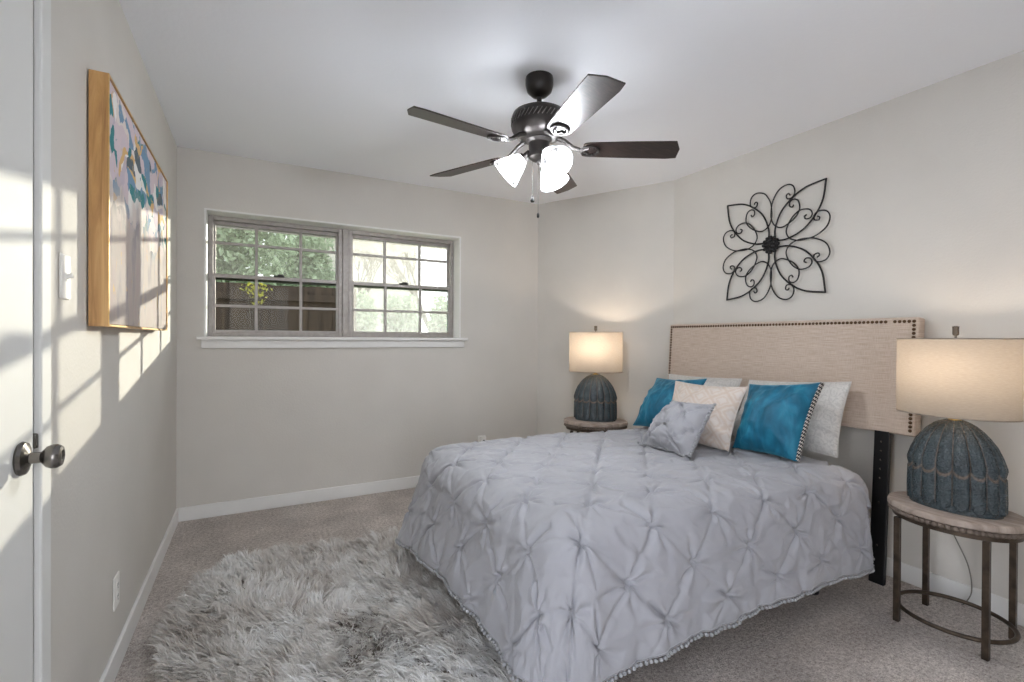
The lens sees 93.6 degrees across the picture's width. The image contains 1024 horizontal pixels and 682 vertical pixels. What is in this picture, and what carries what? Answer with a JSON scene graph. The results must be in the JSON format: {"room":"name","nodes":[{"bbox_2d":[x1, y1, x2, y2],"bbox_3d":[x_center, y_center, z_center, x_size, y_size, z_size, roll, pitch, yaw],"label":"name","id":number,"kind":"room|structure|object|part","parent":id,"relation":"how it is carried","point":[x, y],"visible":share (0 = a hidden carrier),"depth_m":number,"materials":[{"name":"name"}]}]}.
{"room":"bedroom","nodes":[
{"label":"bedroom","id":0,"kind":"room"},
{"bbox_2d":[51,0,176,681],"bbox_3d":[-0.931,-0.023,0.683,0.120,2.440,5.487,0,0,-28],"label":"wall","id":1,"kind":"structure","parent":0,"point":[114,390],"depth_m":1.52,"materials":[{"name":"paint"}]},
{"bbox_2d":[0,0,64,681],"bbox_3d":[-0.870,0.175,0.737,0.110,2.028,0.801,0,0,-28],"label":"door","id":2,"kind":"structure","parent":1,"relation":"in","point":[18,440],"depth_m":0.99,"materials":[{"name":"white paint"}]},
{"bbox_3d":[-1.078,0.224,1.073,0.032,0.034,0.011,0,0,-28],"label":"latch plate","id":3,"kind":"part","parent":2,"relation":"part of","materials":[{"name":"grey metal"}]},
{"bbox_3d":[-1.002,0.248,1.025,0.069,0.072,0.072,0,0,-28],"label":"knob","id":4,"kind":"part","parent":2,"relation":"part of","materials":[{"name":"grey metal"}]},
{"bbox_2d":[33,0,50,681],"bbox_3d":[-0.928,0.144,0.695,0.137,2.105,0.933,0,0,-28],"label":"trim","id":5,"kind":"structure","parent":1,"relation":"attached to","point":[41,8],"depth_m":1.09,"materials":[{"name":"white paint"}]},
{"bbox_2d":[59,253,73,299],"bbox_3d":[-1.162,-0.167,1.261,0.021,0.117,0.072,0,0,-28],"label":"light switch","id":6,"kind":"object","parent":1,"relation":"attached to","point":[65,275],"visible":1,"depth_m":1.25,"materials":[{"name":"plastic"}]},
{"bbox_2d":[113,571,119,611],"bbox_3d":[-1.430,0.904,1.741,0.008,0.117,0.072,0,0,-28],"label":"wall outlet","id":7,"kind":"object","parent":1,"relation":"attached to","point":[116,581],"visible":1,"depth_m":1.73,"materials":[{"name":"plastic"}]},
{"bbox_2d":[88,69,167,330],"bbox_3d":[-1.511,-0.431,1.944,0.053,0.764,1.138,0,0,-28],"label":"framed painting","id":8,"kind":"object","parent":1,"relation":"attached to","point":[128,187],"visible":1,"depth_m":1.62,"materials":[{"name":"gold wood"}]},
{"bbox_2d":[99,508,178,681],"bbox_3d":[-1.641,1.140,2.137,0.014,0.092,2.266,0,0,-28],"label":"baseboard","id":9,"kind":"structure","parent":1,"relation":"attached to","point":[110,672],"depth_m":2.01,"materials":[{"name":"white paint"}]},
{"bbox_2d":[176,146,537,507],"bbox_3d":[-1.028,-0.040,3.861,2.962,2.440,0.200,0,0,-28],"label":"wall","id":10,"kind":"structure","parent":0,"point":[252,422],"depth_m":3.63,"materials":[{"name":"paint"}]},
{"bbox_2d":[208,215,341,336],"bbox_3d":[-1.719,-0.451,3.551,0.886,0.841,0.080,0,0,-28],"label":"window","id":11,"kind":"structure","parent":10,"relation":"in","point":[213,220],"depth_m":3.51,"materials":[{"name":"metal"}]},
{"bbox_3d":[-1.730,-0.636,3.572,0.850,0.412,0.022,0,0,-28],"label":"sash","id":12,"kind":"part","parent":11,"relation":"part of","materials":[{"name":"metal"}]},
{"bbox_3d":[-1.720,-0.260,3.551,0.850,0.419,0.022,0,0,-28],"label":"sash","id":13,"kind":"part","parent":11,"relation":"part of","materials":[{"name":"metal"}]},
{"bbox_2d":[178,475,419,521],"bbox_3d":[-0.975,1.135,3.777,2.740,0.092,0.014,0,0,-28],"label":"baseboard","id":14,"kind":"structure","parent":10,"relation":"attached to","point":[202,511],"depth_m":3.45,"materials":[{"name":"white paint"}]},
{"bbox_2d":[216,225,446,249],"bbox_3d":[-0.799,-1.001,4.410,4.842,0.180,0.563,0,0,-28],"label":"eave","id":15,"kind":"object","parent":10,"relation":"attached to","point":[219,226],"visible":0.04,"depth_m":4.21,"materials":[{"name":"paint"}]},
{"bbox_2d":[196,336,467,347],"bbox_3d":[-1.269,0.010,3.694,1.921,0.079,0.225,0,0,-28],"label":"trim","id":16,"kind":"structure","parent":10,"relation":"attached to","point":[206,341],"depth_m":3.53,"materials":[{"name":"white paint"}]},
{"bbox_2d":[204,208,460,337],"bbox_3d":[-1.286,-0.454,3.717,1.831,0.857,0.202,0,0,-28],"label":"trim","id":17,"kind":"structure","parent":10,"relation":"attached to","point":[456,240],"depth_m":3.69,"materials":[{"name":"white paint"}]},
{"bbox_2d":[342,229,348,336],"bbox_3d":[-1.312,-0.450,3.775,0.044,0.841,0.072,0,0,-28],"label":"trim","id":18,"kind":"structure","parent":10,"relation":"attached to","point":[345,232],"depth_m":3.74,"materials":[{"name":"metal"}]},
{"bbox_2d":[348,230,452,337],"bbox_3d":[-0.905,-0.449,3.990,0.877,0.841,0.080,0,0,-28],"label":"window","id":19,"kind":"structure","parent":10,"relation":"in","point":[353,234],"depth_m":3.98,"materials":[{"name":"metal"}]},
{"bbox_3d":[-0.915,-0.634,4.011,0.841,0.412,0.022,0,0,-28],"label":"sash","id":20,"kind":"part","parent":19,"relation":"part of","materials":[{"name":"metal"}]},
{"bbox_3d":[-0.905,-0.258,3.990,0.841,0.419,0.022,0,0,-28],"label":"sash","id":21,"kind":"part","parent":19,"relation":"part of","materials":[{"name":"metal"}]},
{"bbox_2d":[114,488,1023,681],"bbox_3d":[0.550,1.250,1.548,3.614,0.100,5.787,0,0,-28],"label":"floor","id":22,"kind":"structure","parent":0,"point":[848,631],"depth_m":2.01,"materials":[{"name":"carpet"}]},
{"bbox_2d":[145,525,617,681],"bbox_3d":[-0.554,1.142,1.945,1.570,0.092,2.100,0,0,-33],"label":"shag rug","id":23,"kind":"object","parent":22,"relation":"on","point":[367,610],"visible":0.74,"depth_m":1.95,"materials":[{"name":"grey fur"}]},
{"bbox_2d":[564,416,627,432],"bbox_3d":[0.657,0.906,3.810,0.504,0.566,0.370,0,0,19],"label":"nightstand","id":24,"kind":"object","parent":22,"relation":"on","point":[571,423],"visible":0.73,"depth_m":3.67,"materials":[{"name":"beige wood"}]},
{"bbox_2d":[569,326,622,421],"bbox_3d":[0.660,0.252,3.807,0.434,0.744,0.304,0,0,19],"label":"table lamp","id":25,"kind":"object","parent":24,"relation":"on","point":[595,397],"visible":1,"depth_m":3.71,"materials":[{"name":"teal"}]},
{"bbox_3d":[0.661,0.087,3.806,0.420,0.309,0.285,0,0,19],"label":"lamp shade","id":26,"kind":"part","parent":25,"relation":"part of","materials":[{"name":"fabric"}]},
{"bbox_2d":[668,317,924,585],"bbox_3d":[1.564,0.539,2.983,0.142,1.319,1.562,0,0,-28],"label":"headboard","id":27,"kind":"object","parent":22,"relation":"on","point":[863,352],"visible":0.77,"depth_m":2.61,"materials":[{"name":"beige fabric"}]},
{"bbox_3d":[1.528,0.162,3.028,0.039,0.542,1.418,0,0,-28],"label":"nailhead trim","id":28,"kind":"part","parent":27,"relation":"part of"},
{"bbox_3d":[1.586,0.167,2.992,0.097,0.575,1.562,0,0,-28],"label":"panel","id":29,"kind":"part","parent":27,"relation":"part of","materials":[{"name":"beige fabric"}]},
{"bbox_3d":[1.838,0.802,2.402,0.074,0.800,0.066,0,0,-28],"label":"leg","id":30,"kind":"part","parent":27,"relation":"part of","materials":[{"name":"black metal"}]},
{"bbox_3d":[1.897,0.167,2.341,0.039,0.542,0.095,0,0,-28],"label":"nailhead trim","id":31,"kind":"part","parent":27,"relation":"part of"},
{"bbox_2d":[887,491,1023,661],"bbox_3d":[1.841,0.949,2.007,0.370,0.512,0.450,0,0,-28],"label":"nightstand","id":32,"kind":"object","parent":22,"relation":"on","point":[1010,529],"visible":0.83,"depth_m":1.93,"materials":[{"name":"brown wood"}]},
{"bbox_3d":[1.657,0.980,2.071,0.021,0.447,0.021,0,0,-28],"label":"leg","id":33,"kind":"part","parent":32,"relation":"part of","materials":[{"name":"brown metal"}]},
{"bbox_3d":[1.889,0.980,2.196,0.021,0.447,0.021,0,0,-28],"label":"leg","id":34,"kind":"part","parent":32,"relation":"part of","materials":[{"name":"brown metal"}]},
{"bbox_2d":[896,326,1023,519],"bbox_3d":[1.845,0.315,2.004,0.304,0.755,0.400,0,0,-26],"label":"table lamp","id":35,"kind":"object","parent":32,"relation":"on","point":[953,466],"visible":1,"depth_m":1.90,"materials":[{"name":"teal ceramic"}]},
{"bbox_3d":[1.845,0.147,2.003,0.300,0.314,0.396,0,0,-28],"label":"lamp shade","id":36,"kind":"part","parent":35,"relation":"part of","materials":[{"name":"fabric"}]},
{"bbox_2d":[953,535,971,604],"bbox_3d":[2.019,0.944,2.142,0.088,0.517,0.185,0,0,18],"label":"power cord","id":37,"kind":"object","parent":32,"relation":"hanging from","point":[953,535],"visible":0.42,"depth_m":2.18,"materials":[{"name":"grey plastic"}]},
{"bbox_3d":[1.793,0.982,1.819,0.021,0.447,0.021,0,0,-28],"label":"leg","id":38,"kind":"part","parent":32,"relation":"part of","materials":[{"name":"brown metal"}]},
{"bbox_3d":[2.025,0.982,1.944,0.021,0.447,0.021,0,0,-28],"label":"leg","id":39,"kind":"part","parent":32,"relation":"part of","materials":[{"name":"brown metal"}]},
{"bbox_3d":[0.590,0.933,2.454,1.510,0.525,1.131,0,0,-28],"label":"bed","id":40,"kind":"object","parent":22,"relation":"on","visible":0},
{"bbox_2d":[395,426,874,681],"bbox_3d":[0.541,0.811,2.441,1.970,0.522,1.527,0,0,-28],"label":"comforter","id":41,"kind":"object","parent":40,"relation":"on","point":[592,556],"visible":0.95,"depth_m":1.79,"materials":[{"name":"grey fabric"}]},
{"bbox_3d":[0.514,1.009,2.426,1.909,0.127,1.523,0,0,-28],"label":"pompom trim","id":42,"kind":"part","parent":41,"relation":"part of","materials":[{"name":"grey fabric"}]},
{"bbox_2d":[633,378,706,426],"bbox_3d":[1.015,0.406,3.141,0.254,0.346,0.441,0,0,-28],"label":"velvet cushion","id":43,"kind":"object","parent":41,"relation":"on","point":[660,395],"visible":0.56,"depth_m":3.13,"materials":[{"name":"blue fabric"}]},
{"bbox_2d":[637,400,715,457],"bbox_3d":[0.864,0.449,2.563,0.226,0.275,0.392,0,0,-28],"label":"cushion","id":44,"kind":"object","parent":41,"relation":"on","point":[678,428],"visible":1,"depth_m":2.46,"materials":[{"name":"grey fabric"}]},
{"bbox_2d":[669,374,741,386],"bbox_3d":[1.231,0.401,3.247,0.216,0.337,0.608,0,0,-28],"label":"bed pillow","id":45,"kind":"object","parent":41,"relation":"on","point":[722,382],"visible":0.16,"depth_m":3.13,"materials":[{"name":"white fabric"}]},
{"bbox_2d":[672,381,747,451],"bbox_3d":[1.060,0.410,2.756,0.241,0.336,0.505,0,0,-28],"label":"cushion","id":46,"kind":"object","parent":41,"relation":"on","point":[717,432],"visible":0.68,"depth_m":2.60,"materials":[{"name":"beige fabric"}]},
{"bbox_2d":[732,382,823,461],"bbox_3d":[1.356,0.390,2.502,0.245,0.386,0.410,0,0,-28],"label":"velvet cushion","id":47,"kind":"object","parent":41,"relation":"on","point":[775,419],"visible":1,"depth_m":2.40,"materials":[{"name":"blue fabric"}]},
{"bbox_3d":[1.451,0.390,2.351,0.183,0.386,0.026,0,0,-17],"label":"braid trim","id":48,"kind":"part","parent":47,"relation":"part of","materials":[{"name":"white fabric"}]},
{"bbox_2d":[731,380,851,457],"bbox_3d":[1.529,0.392,2.680,0.232,0.375,0.598,0,0,-28],"label":"bed pillow","id":49,"kind":"object","parent":41,"relation":"on","point":[823,431],"visible":0.44,"depth_m":2.47,"materials":[{"name":"white fabric"}]},
{"bbox_2d":[119,0,1023,203],"bbox_3d":[0.564,-1.290,1.535,3.614,0.100,5.787,0,0,-28],"label":"ceiling","id":50,"kind":"structure","parent":0,"point":[329,85],"depth_m":2.19,"materials":[{"name":"white paint"}]},
{"bbox_2d":[407,70,679,217],"bbox_3d":[0.126,-0.914,2.241,1.274,0.663,1.268,0,0,-28],"label":"ceiling fan","id":51,"kind":"object","parent":50,"relation":"hanging from","point":[539,124],"visible":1,"depth_m":2.21,"materials":[{"name":"brown metal"}]},
{"bbox_3d":[-0.220,-0.909,2.020,0.462,0.034,0.135,0,0,-35],"label":"blade","id":52,"kind":"part","parent":51,"relation":"part of","materials":[{"name":"brown wood"}]},
{"bbox_3d":[-0.227,-0.911,2.531,0.462,0.034,0.135,1,0,37],"label":"blade","id":53,"kind":"part","parent":51,"relation":"part of","materials":[{"name":"brown wood"}]},
{"bbox_3d":[-0.017,-0.812,2.296,0.147,0.147,0.138,0,0,-28],"label":"lamp shade","id":54,"kind":"part","parent":51,"relation":"part of","materials":[{"name":"white glass"}]},
{"bbox_3d":[0.057,-0.875,2.286,0.062,0.062,0.055,0,0,-28],"label":"light arm","id":55,"kind":"part","parent":51,"relation":"part of","materials":[{"name":"brown metal"}]},
{"bbox_3d":[0.097,-0.767,2.278,0.002,0.178,0.002,0,0,2],"label":"pull chain","id":56,"kind":"part","parent":51,"relation":"part of","materials":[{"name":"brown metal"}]},
{"bbox_2d":[511,106,558,128],"bbox_3d":[0.129,-1.032,2.280,0.269,0.034,0.269,0,0,-28],"label":"motor housing","id":57,"kind":"object","parent":51,"relation":"attached to","point":[523,113],"depth_m":2.16,"materials":[{"name":"grey metal"}]},
{"bbox_3d":[0.159,-0.874,2.220,0.052,0.062,0.063,0,0,-28],"label":"light arm","id":58,"kind":"part","parent":51,"relation":"part of","materials":[{"name":"glass"}]},
{"bbox_3d":[0.181,-0.831,2.177,0.042,0.044,0.044,0,0,-28],"label":"bulb","id":59,"kind":"part","parent":51,"relation":"part of","materials":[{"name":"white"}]},
{"bbox_3d":[0.199,-0.811,2.407,0.147,0.147,0.139,0,0,-28],"label":"lamp shade","id":60,"kind":"part","parent":51,"relation":"part of","materials":[{"name":"white glass"}]},
{"bbox_3d":[0.202,-0.810,2.155,0.138,0.147,0.147,0,0,4],"label":"lamp shade","id":61,"kind":"part","parent":51,"relation":"part of","materials":[{"name":"white glass"}]},
{"bbox_3d":[0.257,-0.910,2.696,0.135,0.034,0.462,0,0,19],"label":"blade","id":62,"kind":"part","parent":51,"relation":"part of","materials":[{"name":"brown wood"}]},
{"bbox_3d":[0.268,-0.905,1.868,0.135,0.034,0.462,0,0,-17],"label":"blade","id":63,"kind":"part","parent":51,"relation":"part of","materials":[{"name":"brown wood"}]},
{"bbox_3d":[0.563,-0.906,2.286,0.462,0.034,0.135,0,0,1],"label":"blade","id":64,"kind":"part","parent":51,"relation":"part of","materials":[{"name":"brown wood"}]},
{"bbox_2d":[537,180,673,434],"bbox_3d":[0.779,-0.032,4.134,1.229,2.440,0.120,0,0,34],"label":"wall","id":65,"kind":"structure","parent":0,"point":[606,260],"depth_m":4.04,"materials":[{"name":"paint"}]},
{"bbox_2d":[673,50,1023,603],"bbox_3d":[2.350,-0.012,1.833,0.120,2.440,4.399,0,0,-28],"label":"wall","id":66,"kind":"structure","parent":0,"point":[924,197],"depth_m":2.44,"materials":[{"name":"paint"}]},
{"bbox_2d":[722,178,830,301],"bbox_3d":[1.615,-0.602,3.007,0.048,0.704,0.704,0,0,-28],"label":"wall decoration","id":67,"kind":"object","parent":66,"relation":"attached to","point":[770,244],"visible":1,"depth_m":2.98,"materials":[{"name":"black metal"}]},
{"bbox_2d":[886,557,1023,626],"bbox_3d":[2.285,1.162,1.806,0.014,0.092,4.398,0,0,-28],"label":"baseboard","id":68,"kind":"structure","parent":66,"relation":"attached to","point":[910,574],"depth_m":2.23,"materials":[{"name":"white paint"}]},
{"label":"outside","id":69,"kind":"structure","parent":0,"visible":0},
{"bbox_3d":[-9.559,1.331,19.854,30.000,0.150,35.993,0,0,-28],"label":"ground","id":70,"kind":"structure","parent":69,"visible":0},
{"bbox_2d":[216,227,296,283],"bbox_3d":[-5.530,-1.187,7.973,3.632,5.061,2.160,0,0,-28],"label":"leafy tree","id":71,"kind":"object","parent":70,"relation":"on","point":[230,259],"visible":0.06,"depth_m":8.14,"materials":[{"name":"green plant"}]},
{"bbox_2d":[240,282,272,329],"bbox_3d":[-2.974,0.335,5.596,0.341,2.055,0.102,0,0,-28],"label":"sprig","id":72,"kind":"object","parent":70,"relation":"on","point":[248,283],"visible":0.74,"depth_m":5.57,"materials":[{"name":"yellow plant"}]},
{"bbox_3d":[-2.984,0.378,5.592,0.162,1.967,0.064,0,0,-28],"label":"stem","id":73,"kind":"part","parent":72,"relation":"part of","materials":[{"name":"green plant"}]},
{"bbox_2d":[216,282,355,330],"bbox_3d":[-4.532,0.333,4.922,5.688,2.048,0.071,0,0,-28],"label":"wooden fence","id":74,"kind":"object","parent":70,"relation":"on","point":[228,293],"visible":0.15,"depth_m":5.84,"materials":[{"name":"brown wood"}]},
{"bbox_2d":[258,233,335,287],"bbox_3d":[-5.428,-0.838,12.352,2.281,4.321,1.779,0,0,-28],"label":"leafy tree","id":75,"kind":"object","parent":70,"relation":"on","point":[312,262],"visible":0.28,"depth_m":11.98,"materials":[{"name":"green plant"}]},
{"bbox_2d":[306,238,415,331],"bbox_3d":[-5.816,-1.265,17.871,3.900,5.100,6.000,0,0,-28],"label":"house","id":76,"kind":"structure","parent":70,"relation":"on","point":[373,248],"depth_m":15.83,"materials":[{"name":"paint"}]},
{"bbox_2d":[356,290,378,331],"bbox_3d":[-3.490,0.074,10.827,1.045,2.522,0.972,0,0,-28],"label":"shrub","id":77,"kind":"object","parent":70,"relation":"on","point":[365,322],"visible":0.13,"depth_m":10.74,"materials":[{"name":"green plant"}]},
{"bbox_2d":[353,248,382,298],"bbox_3d":[-4.082,-0.573,13.074,1.206,3.784,1.397,0,0,-28],"label":"bare tree","id":78,"kind":"object","parent":70,"relation":"on","point":[366,263],"visible":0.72,"depth_m":12.91,"materials":[{"name":"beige plant"}]},
{"bbox_2d":[380,294,422,331],"bbox_3d":[-2.608,0.106,11.438,1.017,2.496,0.963,0,0,-28],"label":"shrub","id":79,"kind":"object","parent":70,"relation":"on","point":[396,322],"visible":0.45,"depth_m":11.29,"materials":[{"name":"green plant"}]},
{"bbox_2d":[386,251,428,330],"bbox_3d":[-2.812,-0.510,12.942,1.320,3.676,1.500,0,0,-28],"label":"bare tree","id":80,"kind":"object","parent":70,"relation":"on","point":[396,269],"visible":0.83,"depth_m":12.67,"materials":[{"name":"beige plant"}]},
{"bbox_2d":[427,293,446,331],"bbox_3d":[-1.557,0.086,11.753,1.043,2.531,1.006,0,0,-28],"label":"shrub","id":81,"kind":"object","parent":70,"relation":"on","point":[439,321],"visible":0.22,"depth_m":11.58,"materials":[{"name":"green plant"}]}
]}

